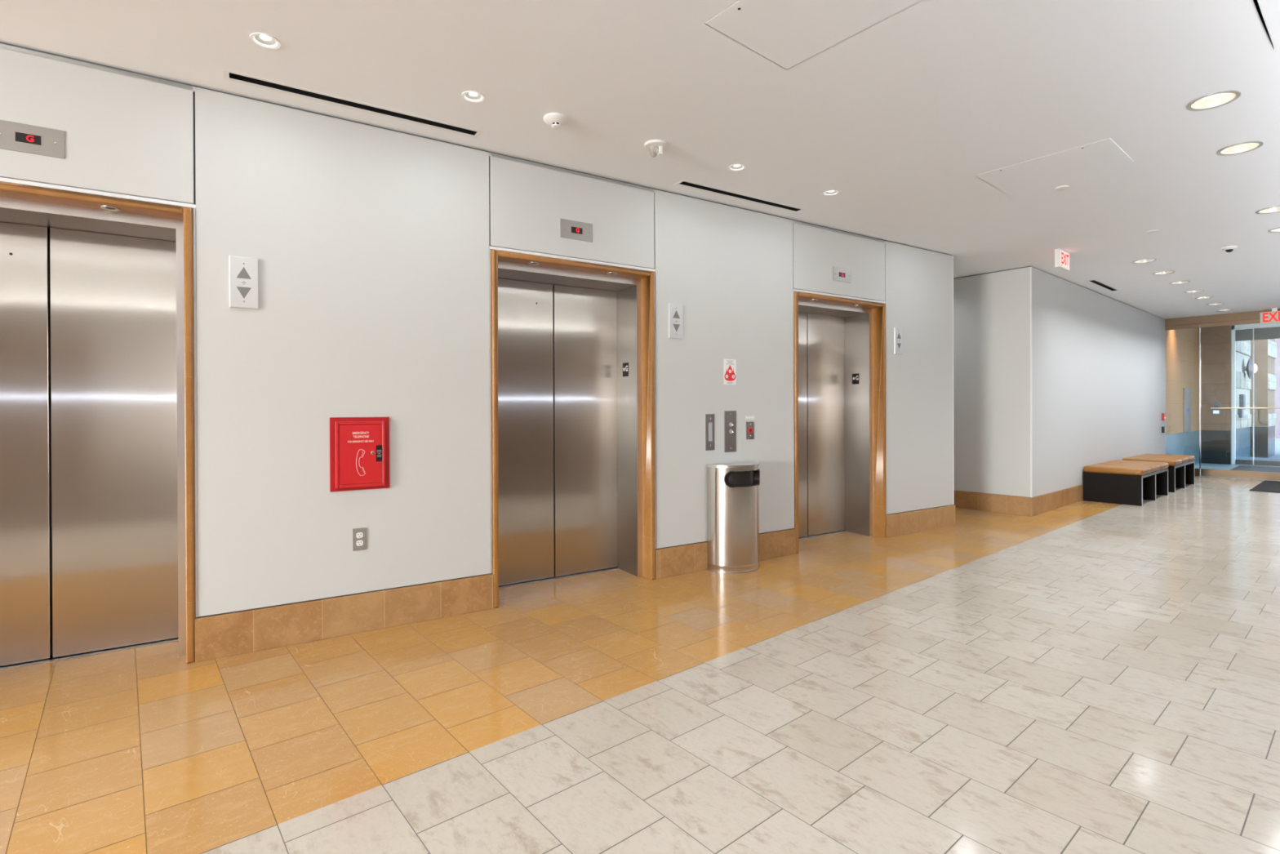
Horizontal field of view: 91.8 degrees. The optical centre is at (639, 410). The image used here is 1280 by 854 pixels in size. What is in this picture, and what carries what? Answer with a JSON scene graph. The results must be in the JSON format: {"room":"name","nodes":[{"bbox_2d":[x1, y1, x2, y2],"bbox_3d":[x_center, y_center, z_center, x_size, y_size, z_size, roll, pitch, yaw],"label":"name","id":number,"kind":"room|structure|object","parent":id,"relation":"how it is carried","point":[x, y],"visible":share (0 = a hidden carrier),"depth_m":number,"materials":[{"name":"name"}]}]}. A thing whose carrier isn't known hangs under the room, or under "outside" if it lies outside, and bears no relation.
{"room":"lobby","nodes":[
{"label":"lobby","id":0,"kind":"room"},
{"bbox_2d":[0,41,954,617],"bbox_3d":[-3.958,-0.174,3.341,15.295,2.757,2.601,0,0,-32],"label":"wall","id":1,"kind":"structure","parent":0,"point":[372,245],"depth_m":3.46,"materials":[{"name":"grey paint"}]},
{"bbox_2d":[0,120,65,159],"bbox_3d":[-2.613,-1.161,2.651,0.232,0.121,0.007,0,0,-32],"label":"indicator","id":2,"kind":"object","parent":1,"relation":"attached to","point":[14,136],"visible":1,"depth_m":2.66,"materials":[{"name":"silver metal"}]},
{"bbox_2d":[0,181,196,670],"bbox_3d":[-2.748,0.120,2.840,1.176,2.164,0.482,0,0,-32],"label":"door","id":3,"kind":"structure","parent":1,"relation":"in","point":[97,462],"depth_m":3.03,"materials":[{"name":"brushed steel"},{"name":"wood"},{"name":"steel"}]},
{"bbox_2d":[100,205,120,211],"bbox_3d":[-2.424,-0.925,2.842,0.071,0.006,0.071,0,0,-40],"label":"soffit light","id":4,"kind":"object","parent":3,"relation":"attached to","point":[112,208],"depth_m":2.84,"materials":[{"name":"silver metal"}]},
{"bbox_2d":[229,255,258,309],"bbox_3d":[-1.955,-0.631,3.062,0.121,0.250,0.015,0,0,-32],"label":"lantern","id":5,"kind":"object","parent":1,"relation":"attached to","point":[243,271],"visible":1,"depth_m":3.06,"materials":[{"name":"white plastic"}]},
{"bbox_2d":[195,573,493,662],"bbox_3d":[-1.507,1.093,3.356,1.464,0.205,0.025,0,0,-32],"label":"baseboard","id":6,"kind":"structure","parent":1,"relation":"attached to","point":[232,633],"depth_m":3.28,"materials":[{"name":"stone"}]},
{"bbox_2d":[329,417,389,491],"bbox_3d":[-1.502,0.232,3.337,0.296,0.392,0.036,0,0,-32],"label":"box","id":7,"kind":"object","parent":1,"relation":"attached to","point":[359,446],"visible":1,"depth_m":3.33,"materials":[{"name":"red metal"}]},
{"bbox_2d":[352,527,366,551],"bbox_3d":[-1.512,0.693,3.346,0.068,0.120,0.009,0,0,-32],"label":"power outlet","id":8,"kind":"object","parent":1,"relation":"attached to","point":[359,535],"visible":1,"depth_m":3.34,"materials":[{"name":"silver metal"}]},
{"bbox_2d":[355,532,363,537],"bbox_3d":[-1.511,0.671,3.344,0.033,0.030,0.003,0,0,-32],"label":"receptacle","id":9,"kind":"object","parent":8,"relation":"attached to","point":[358,535],"depth_m":3.34,"materials":[{"name":"white plastic"}]},
{"bbox_2d":[355,540,363,546],"bbox_3d":[-1.511,0.714,3.344,0.033,0.030,0.003,0,0,-32],"label":"receptacle","id":10,"kind":"object","parent":8,"relation":"attached to","point":[358,543],"depth_m":3.34,"materials":[{"name":"white plastic"}]},
{"bbox_2d":[490,248,655,608],"bbox_3d":[-0.516,0.107,4.251,1.176,2.164,0.482,0,0,-32],"label":"door","id":11,"kind":"structure","parent":1,"relation":"in","point":[573,436],"depth_m":4.40,"materials":[{"name":"brushed steel"},{"name":"wood"},{"name":"steel"}]},
{"bbox_2d":[528,262,539,265],"bbox_3d":[-0.674,-0.934,3.948,0.071,0.006,0.071,0,0,-40],"label":"soffit light","id":12,"kind":"object","parent":11,"relation":"on","point":[529,263],"depth_m":3.94,"materials":[{"name":"silver metal"}]},
{"bbox_2d":[606,272,617,275],"bbox_3d":[-0.192,-0.937,4.253,0.071,0.006,0.071,0,0,-40],"label":"soffit light","id":13,"kind":"object","parent":11,"relation":"attached to","point":[607,273],"depth_m":4.26,"materials":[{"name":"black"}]},
{"bbox_2d":[622,362,628,376],"bbox_3d":[-0.106,-0.300,4.559,0.005,0.100,0.078,0,0,-32],"label":"floor plate","id":14,"kind":"object","parent":11,"relation":"attached to","point":[625,366],"visible":1,"depth_m":4.55,"materials":[{"name":"black"}]},
{"bbox_2d":[560,218,592,242],"bbox_3d":[-0.412,-1.173,4.042,0.232,0.121,0.007,0,0,-32],"label":"indicator","id":15,"kind":"object","parent":1,"relation":"attached to","point":[571,229],"visible":1,"depth_m":4.04,"materials":[{"name":"silver metal"}]},
{"bbox_2d":[668,302,683,338],"bbox_3d":[0.259,-0.643,4.462,0.121,0.250,0.015,0,0,-32],"label":"lantern","id":16,"kind":"object","parent":1,"relation":"attached to","point":[675,310],"visible":1,"depth_m":4.46,"materials":[{"name":"grey plastic"}]},
{"bbox_2d":[705,413,714,450],"bbox_3d":[0.524,0.161,4.635,0.082,0.270,0.008,0,0,-32],"label":"plate","id":17,"kind":"object","parent":1,"relation":"attached to","point":[709,418],"visible":1,"depth_m":4.63,"materials":[{"name":"silver metal"}]},
{"bbox_2d":[655,528,795,578],"bbox_3d":[0.692,1.081,4.747,1.387,0.205,0.025,0,0,-32],"label":"baseboard","id":18,"kind":"structure","parent":1,"relation":"attached to","point":[691,557],"depth_m":4.56,"materials":[{"name":"stone"}]},
{"bbox_2d":[723,359,736,384],"bbox_3d":[0.688,-0.296,4.739,0.122,0.194,0.005,0,0,-32],"label":"notice","id":19,"kind":"object","parent":1,"relation":"attached to","point":[730,365],"visible":1,"depth_m":4.74,"materials":[{"name":"white paper"}]},
{"bbox_2d":[724,410,736,452],"bbox_3d":[0.692,0.159,4.737,0.116,0.314,0.014,0,0,-32],"label":"plate","id":20,"kind":"object","parent":1,"relation":"attached to","point":[730,416],"visible":1,"depth_m":4.73,"materials":[{"name":"silver metal"}]},
{"bbox_2d":[745,415,754,419],"bbox_3d":[0.859,0.054,4.850,0.094,0.028,0.003,0,0,-32],"label":"label strip","id":21,"kind":"object","parent":1,"relation":"attached to","point":[747,417],"visible":1,"depth_m":4.85,"materials":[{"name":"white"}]},
{"bbox_2d":[746,422,754,439],"bbox_3d":[0.861,0.156,4.847,0.082,0.137,0.009,0,0,-32],"label":"switch plate","id":22,"kind":"object","parent":1,"relation":"attached to","point":[749,425],"visible":1,"depth_m":4.84,"materials":[{"name":"silver metal"}]},
{"bbox_2d":[793,291,885,553],"bbox_3d":[1.650,0.095,5.621,1.176,2.164,0.482,0,0,-32],"label":"door","id":23,"kind":"structure","parent":1,"relation":"in","point":[840,424],"depth_m":5.83,"materials":[{"name":"silver metal"}]},
{"bbox_2d":[852,373,858,384],"bbox_3d":[2.060,-0.304,5.929,0.005,0.100,0.078,0,0,-32],"label":"floor plate","id":24,"kind":"object","parent":23,"relation":"attached to","point":[855,376],"visible":1,"depth_m":5.93,"materials":[{"name":"black plastic"}]},
{"bbox_2d":[832,266,850,283],"bbox_3d":[1.764,-1.185,5.418,0.232,0.121,0.007,0,0,-32],"label":"indicator","id":25,"kind":"object","parent":1,"relation":"attached to","point":[840,274],"visible":1,"depth_m":5.41,"materials":[{"name":"silver"}]},
{"bbox_2d":[893,327,902,354],"bbox_3d":[2.431,-0.656,5.836,0.121,0.250,0.015,0,0,-32],"label":"lantern","id":26,"kind":"object","parent":1,"relation":"attached to","point":[898,331],"visible":1,"depth_m":5.83,"materials":[{"name":"grey"}]},
{"bbox_2d":[885,504,955,537],"bbox_3d":[2.425,1.069,6.545,1.114,0.205,1.210,0,0,-32],"label":"baseboard","id":27,"kind":"structure","parent":1,"relation":"attached to","point":[910,522],"depth_m":6.01,"materials":[{"name":"wood"}]},
{"bbox_2d":[0,475,1279,853],"bbox_3d":[-0.179,1.190,3.538,24.250,0.001,6.340,0,0,-40],"label":"floor","id":28,"kind":"structure","parent":0,"point":[1083,677],"depth_m":2.44,"materials":[{"name":"stone"}]},
{"bbox_2d":[706,461,759,573],"bbox_3d":[0.744,0.791,4.631,0.444,0.785,0.222,0,0,-32],"label":"waste bin","id":29,"kind":"object","parent":28,"relation":"on","point":[733,488],"visible":1,"depth_m":4.54,"materials":[{"name":"metal"}]},
{"bbox_2d":[1083,459,1168,506],"bbox_3d":[6.423,0.928,8.181,1.432,0.446,0.607,0,0,-40],"label":"bench","id":30,"kind":"object","parent":28,"relation":"on","point":[1130,482],"visible":1,"depth_m":7.82,"materials":[{"name":"black wood"}]},
{"bbox_2d":[1122,453,1195,492],"bbox_3d":[7.843,0.920,9.367,1.432,0.446,0.607,0,0,-40],"label":"bench","id":31,"kind":"object","parent":28,"relation":"on","point":[1181,468],"visible":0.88,"depth_m":9.16,"materials":[{"name":"brown leather"}]},
{"bbox_2d":[1248,480,1279,493],"bbox_3d":[9.890,1.133,8.837,1.860,0.008,1.560,0,0,-40],"label":"floor mat","id":32,"kind":"object","parent":28,"relation":"on","point":[1267,486],"visible":1,"depth_m":9.18,"materials":[{"name":"black"}]},
{"bbox_2d":[0,0,1279,319],"bbox_3d":[-0.190,-1.567,3.529,24.250,0.001,6.340,0,0,-40],"label":"ceiling","id":33,"kind":"structure","parent":0,"point":[900,117],"depth_m":3.11,"materials":[{"name":"white paint"}]},
{"bbox_2d":[249,32,280,48],"bbox_3d":[-1.579,-1.565,2.615,0.111,0.019,0.112,0,0,-40],"label":"recessed light","id":34,"kind":"object","parent":33,"relation":"in","point":[263,40],"visible":1,"depth_m":2.63,"materials":[{"name":"white plastic"}]},
{"bbox_2d":[222,69,482,137],"bbox_3d":[-1.419,-1.615,3.196,1.207,0.112,0.100,0,0,-32],"label":"ceiling vent","id":35,"kind":"object","parent":33,"relation":"in","point":[228,75],"visible":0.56,"depth_m":3.16,"materials":[{"name":"black metal"}]},
{"bbox_2d":[462,90,484,102],"bbox_3d":[-0.830,-1.569,3.088,0.111,0.019,0.112,0,0,-40],"label":"recessed light","id":36,"kind":"object","parent":33,"relation":"in","point":[472,96],"visible":1,"depth_m":3.10,"materials":[{"name":"grey metal"}]},
{"bbox_2d":[543,112,568,128],"bbox_3d":[-0.449,-1.540,3.325,0.134,0.050,0.134,0,0,-40],"label":"smoke detector","id":37,"kind":"object","parent":33,"relation":"attached to","point":[556,120],"visible":1,"depth_m":3.30,"materials":[{"name":"white plastic"}]},
{"bbox_2d":[644,139,667,157],"bbox_3d":[0.095,-1.531,3.660,0.142,0.074,0.142,0,0,-32],"label":"smoke detector","id":38,"kind":"object","parent":33,"relation":"attached to","point":[655,147],"visible":1,"depth_m":3.64,"materials":[{"name":"white plastic"}]},
{"bbox_2d":[728,164,745,171],"bbox_3d":[0.626,-1.577,4.009,0.111,0.019,0.112,0,0,-40],"label":"recessed light","id":39,"kind":"object","parent":33,"relation":"in","point":[735,167],"visible":0.98,"depth_m":4.03,"materials":[{"name":"grey metal"}]},
{"bbox_2d":[674,179,805,213],"bbox_3d":[0.766,-1.628,4.583,1.194,0.112,0.100,0,0,-32],"label":"ceiling vent","id":40,"kind":"object","parent":33,"relation":"in","point":[682,183],"visible":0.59,"depth_m":4.57,"materials":[{"name":"black metal"}]},
{"bbox_2d":[705,0,921,69],"bbox_3d":[0.707,-1.572,2.396,0.535,0.014,0.742,0,0,-40],"label":"ceiling hatch","id":41,"kind":"object","parent":33,"relation":"attached to","point":[786,33],"visible":1,"depth_m":2.51,"materials":[{"name":"white paint"}]},
{"bbox_2d":[822,190,839,195],"bbox_3d":[1.381,-1.581,4.487,0.111,0.019,0.112,0,0,-40],"label":"recessed light","id":42,"kind":"object","parent":33,"relation":"in","point":[829,193],"visible":0.98,"depth_m":4.50,"materials":[{"name":"grey"}]},
{"bbox_2d":[975,137,1133,193],"bbox_3d":[2.692,-1.585,4.054,0.537,0.014,0.742,0,0,-40],"label":"ceiling hatch","id":43,"kind":"object","parent":33,"relation":"attached to","point":[1104,153],"visible":1,"depth_m":4.01,"materials":[{"name":"white paint"}]},
{"bbox_2d":[1054,185,1068,190],"bbox_3d":[2.991,-1.577,4.400,0.084,0.008,0.084,0,0,-40],"label":"cap","id":44,"kind":"object","parent":33,"relation":"attached to","point":[1064,187],"visible":1,"depth_m":4.39,"materials":[{"name":"white plastic"}]},
{"bbox_2d":[1054,248,1069,271],"bbox_3d":[4.219,-1.502,6.200,0.300,0.178,0.051,0,0,-40],"label":"exit sign","id":45,"kind":"object","parent":33,"relation":"hanging from","point":[1061,257],"visible":1,"depth_m":6.13,"materials":[{"name":"white plastic"}]},
{"bbox_2d":[1086,280,1119,291],"bbox_3d":[5.952,-1.657,7.968,1.094,0.112,0.100,0,0,-40],"label":"ceiling vent","id":46,"kind":"object","parent":33,"relation":"in","point":[1096,282],"visible":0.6,"depth_m":7.98,"materials":[{"name":"black plastic"}]},
{"bbox_2d":[1132,258,1156,263],"bbox_3d":[5.379,-1.650,6.619,0.204,0.114,0.204,0,0,-40],"label":"recessed light","id":47,"kind":"object","parent":33,"relation":"in","point":[1144,260],"visible":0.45,"depth_m":6.67,"materials":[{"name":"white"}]},
{"bbox_2d":[1146,229,1159,233],"bbox_3d":[4.544,-1.586,5.499,0.084,0.008,0.084,0,0,-40],"label":"cap","id":48,"kind":"object","parent":33,"relation":"attached to","point":[1155,230],"visible":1,"depth_m":5.48,"materials":[{"name":"white plastic"}]},
{"bbox_2d":[1151,271,1175,275],"bbox_3d":[6.078,-1.654,7.203,0.204,0.114,0.204,0,0,-40],"label":"recessed light","id":49,"kind":"object","parent":33,"relation":"in","point":[1162,272],"visible":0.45,"depth_m":7.25,"materials":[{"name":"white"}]},
{"bbox_2d":[1168,280,1190,284],"bbox_3d":[6.761,-1.659,7.773,0.204,0.114,0.204,0,0,-40],"label":"recessed light","id":50,"kind":"object","parent":33,"relation":"in","point":[1179,282],"visible":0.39,"depth_m":7.82,"materials":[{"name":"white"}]},
{"bbox_2d":[1184,289,1204,293],"bbox_3d":[7.467,-1.663,8.363,0.204,0.114,0.204,0,0,-40],"label":"recessed light","id":51,"kind":"object","parent":33,"relation":"in","point":[1193,291],"visible":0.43,"depth_m":8.40,"materials":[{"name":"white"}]},
{"bbox_2d":[1195,296,1213,298],"bbox_3d":[8.050,-1.667,8.851,0.204,0.114,0.204,0,0,-40],"label":"recessed light","id":52,"kind":"object","parent":33,"relation":"in","point":[1202,297],"visible":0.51,"depth_m":8.89,"materials":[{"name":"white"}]},
{"bbox_2d":[1186,90,1240,111],"bbox_3d":[2.916,-1.630,3.157,0.204,0.114,0.204,0,0,-40],"label":"recessed light","id":53,"kind":"object","parent":33,"relation":"in","point":[1219,99],"visible":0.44,"depth_m":3.20,"materials":[{"name":"white glass"}]},
{"bbox_2d":[1205,302,1224,305],"bbox_3d":[8.733,-1.671,9.421,0.204,0.114,0.204,0,0,-40],"label":"recessed light","id":54,"kind":"object","parent":33,"relation":"in","point":[1215,304],"visible":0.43,"depth_m":9.46,"materials":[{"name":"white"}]},
{"bbox_2d":[1216,308,1232,311],"bbox_3d":[9.431,-1.675,10.005,0.204,0.114,0.204,0,0,-40],"label":"recessed light","id":55,"kind":"object","parent":33,"relation":"in","point":[1229,308],"visible":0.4,"depth_m":10.05,"materials":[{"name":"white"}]},
{"bbox_2d":[1220,245,1238,252],"bbox_3d":[5.758,-1.571,6.061,0.123,0.051,0.124,0,0,-40],"label":"security camera","id":56,"kind":"object","parent":33,"relation":"attached to","point":[1229,248],"visible":1,"depth_m":6.04,"materials":[{"name":"white plastic"}]},
{"bbox_2d":[1216,141,1263,155],"bbox_3d":[3.614,-1.635,3.741,0.204,0.114,0.204,0,0,-40],"label":"recessed light","id":57,"kind":"object","parent":33,"relation":"in","point":[1244,147],"visible":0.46,"depth_m":3.79,"materials":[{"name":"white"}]},
{"bbox_2d":[1253,0,1273,48],"bbox_3d":[2.240,-1.568,2.267,1.360,0.001,0.030,0,0,-40],"label":"air vent","id":58,"kind":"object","parent":33,"relation":"attached to","point":[1255,2],"depth_m":2.48,"materials":[{"name":"black metal"}]},
{"bbox_2d":[1255,205,1279,213],"bbox_3d":[5.011,-1.643,4.908,0.204,0.114,0.204,0,0,-40],"label":"recessed light","id":59,"kind":"object","parent":33,"relation":"in","point":[1273,209],"visible":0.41,"depth_m":4.97,"materials":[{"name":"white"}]},
{"bbox_2d":[1259,307,1279,324],"bbox_3d":[10.050,-1.504,9.825,0.026,0.240,0.330,0,0,-40],"label":"exit sign","id":60,"kind":"object","parent":33,"relation":"hanging from","point":[1273,317],"visible":1,"depth_m":9.85,"materials":[{"name":"red"}]},
{"bbox_2d":[1267,227,1279,232],"bbox_3d":[5.656,-1.647,5.446,0.204,0.114,0.204,0,0,-40],"label":"recessed light","id":61,"kind":"object","parent":33,"relation":"in","point":[1277,229],"visible":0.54,"depth_m":5.53,"materials":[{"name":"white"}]},
{"bbox_2d":[953,266,1036,497],"bbox_3d":[3.426,-0.215,7.993,0.150,2.757,2.925,0,0,-40],"label":"wall","id":62,"kind":"structure","parent":0,"point":[992,311],"depth_m":7.11,"materials":[{"name":"white paint"}]},
{"bbox_2d":[954,489,1033,516],"bbox_3d":[3.380,1.061,7.949,0.030,0.205,2.935,0,0,-40],"label":"baseboard","id":63,"kind":"structure","parent":62,"relation":"attached to","point":[1011,504],"depth_m":7.11,"materials":[{"name":"wood"}]},
{"bbox_2d":[1030,266,1032,497],"bbox_3d":[4.307,-0.313,6.830,0.016,2.538,0.014,0,0,-40],"label":"trim","id":64,"kind":"structure","parent":62,"relation":"attached to","point":[1031,412],"depth_m":6.83,"materials":[{"name":"white paint"}]},
{"bbox_2d":[1035,267,1199,496],"bbox_3d":[8.124,-0.436,10.112,9.800,3.150,0.150,0,0,-40],"label":"wall","id":65,"kind":"structure","parent":0,"point":[1101,359],"depth_m":8.55,"materials":[{"name":"white paint"}]},
{"bbox_2d":[1032,484,1083,515],"bbox_3d":[6.828,1.045,8.937,6.570,0.205,0.030,0,0,-40],"label":"baseboard","id":66,"kind":"structure","parent":65,"relation":"attached to","point":[1044,503],"depth_m":7.34,"materials":[{"name":"wood"}]},
{"bbox_2d":[1161,426,1164,432],"bbox_3d":[9.152,0.333,10.853,0.100,0.110,0.032,0,0,-40],"label":"card reader","id":67,"kind":"object","parent":65,"relation":"attached to","point":[1162,427],"visible":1,"depth_m":10.83,"materials":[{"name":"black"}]},
{"bbox_2d":[1161,413,1165,420],"bbox_3d":[9.156,0.110,10.847,0.090,0.130,0.046,0,0,-40],"label":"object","id":68,"kind":"object","parent":65,"relation":"attached to","point":[1163,417],"visible":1,"depth_m":10.82,"materials":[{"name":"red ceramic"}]},
{"bbox_2d":[1164,323,1200,476],"bbox_3d":[9.499,-0.182,10.859,0.055,2.628,0.466,0,0,-40],"label":"door frame","id":69,"kind":"structure","parent":65,"relation":"in","point":[1188,326],"depth_m":10.68,"materials":[{"name":"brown metal"}]},
{"bbox_2d":[1182,388,1191,432],"bbox_3d":[10.840,-0.007,12.292,0.600,0.860,0.028,0,0,-40],"label":"panel","id":70,"kind":"object","parent":65,"relation":"attached to","point":[1186,392],"depth_m":12.19,"materials":[{"name":"grey metal"}]},
{"bbox_2d":[1164,308,1279,326],"bbox_3d":[10.660,-1.712,9.477,0.090,0.427,4.075,0,0,-40],"label":"trim","id":71,"kind":"structure","parent":65,"relation":"attached to","point":[1253,314],"depth_m":10.51,"materials":[{"name":"brown wood"}]},
{"bbox_2d":[1200,324,1232,464],"bbox_3d":[12.057,-0.460,13.277,0.306,3.150,0.885,0,0,-40],"label":"wall pier","id":72,"kind":"object","parent":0,"point":[1215,341],"visible":0.54,"depth_m":13.01,"materials":[{"name":"black stone"}]},
{"bbox_2d":[1211,401,1221,414],"bbox_3d":[12.076,-0.049,13.003,0.033,0.270,0.150,0,0,-40],"label":"intercom","id":73,"kind":"object","parent":72,"relation":"attached to","point":[1215,404],"visible":0.93,"depth_m":12.99,"materials":[{"name":"grey metal"}]},
{"bbox_2d":[1231,322,1279,466],"bbox_3d":[13.567,-0.330,11.493,0.137,2.890,3.800,0,0,-40],"label":"door","id":74,"kind":"structure","parent":72,"relation":"attached to","point":[1270,331],"depth_m":12.77,"materials":[{"name":"white"}]},
{"bbox_2d":[1195,462,1279,480],"bbox_3d":[12.258,1.148,10.503,3.770,0.050,5.200,0,0,-40],"label":"floor","id":75,"kind":"structure","parent":0,"point":[1203,465],"depth_m":12.42,"materials":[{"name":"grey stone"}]},
{"bbox_2d":[1200,318,1279,480],"bbox_3d":[10.262,-0.186,9.917,0.091,2.620,1.946,0,0,-40],"label":"door","id":76,"kind":"structure","parent":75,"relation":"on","point":[1204,472],"depth_m":10.30,"materials":[{"name":"brown metal"}]},
{"bbox_2d":[1229,465,1279,472],"bbox_3d":[12.021,1.117,11.152,2.000,0.010,2.000,0,0,-40],"label":"floor mat","id":77,"kind":"object","parent":75,"relation":"on","point":[1245,468],"visible":0.55,"depth_m":11.80,"materials":[{"name":"grey"}]},
{"label":"outside","id":78,"kind":"structure","parent":0,"visible":0},
{"bbox_2d":[1244,438,1279,461],"bbox_3d":[29.940,1.083,25.017,41.980,0.100,60.000,0,0,-40],"label":"ground","id":79,"kind":"structure","parent":78,"point":[1276,457],"depth_m":14.81,"materials":[{"name":"grey concrete"}]},
{"bbox_2d":[1235,324,1251,459],"bbox_3d":[13.439,-1.633,14.236,2.904,5.520,0.586,0,0,-40],"label":"wall","id":80,"kind":"structure","parent":79,"relation":"on","point":[1243,384],"depth_m":14.15,"materials":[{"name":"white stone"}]},
{"bbox_2d":[1237,408,1243,417],"bbox_3d":[13.289,0.059,13.729,0.240,0.200,0.070,0,0,-40],"label":"wall plaque","id":81,"kind":"object","parent":80,"relation":"attached to","point":[1240,411],"visible":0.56,"depth_m":13.65,"materials":[{"name":"grey metal"}]},
{"bbox_2d":[1239,394,1245,409],"bbox_3d":[13.518,-0.192,13.921,0.320,0.340,0.070,0,0,-40],"label":"wall plaque","id":82,"kind":"object","parent":80,"relation":"attached to","point":[1242,397],"visible":0.77,"depth_m":13.83,"materials":[{"name":"grey metal"}]},
{"bbox_2d":[1244,357,1257,378],"bbox_3d":[13.953,-0.965,14.174,0.480,0.480,0.220,0,0,-40],"label":"wall lamp","id":83,"kind":"object","parent":80,"relation":"attached to","point":[1249,368],"visible":0.93,"depth_m":14.07,"materials":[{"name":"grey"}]},
{"bbox_2d":[1249,323,1276,457],"bbox_3d":[15.224,-1.643,15.530,1.504,5.520,0.889,0,0,-40],"label":"wall","id":84,"kind":"structure","parent":79,"relation":"on","point":[1264,350],"depth_m":14.86,"materials":[{"name":"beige stone"}]},
{"bbox_2d":[1274,326,1279,438],"bbox_3d":[30.913,-5.957,20.618,6.060,14.000,32.000,0,0,-40],"label":"building","id":85,"kind":"structure","parent":79,"relation":"on","point":[1276,340],"depth_m":23.77,"materials":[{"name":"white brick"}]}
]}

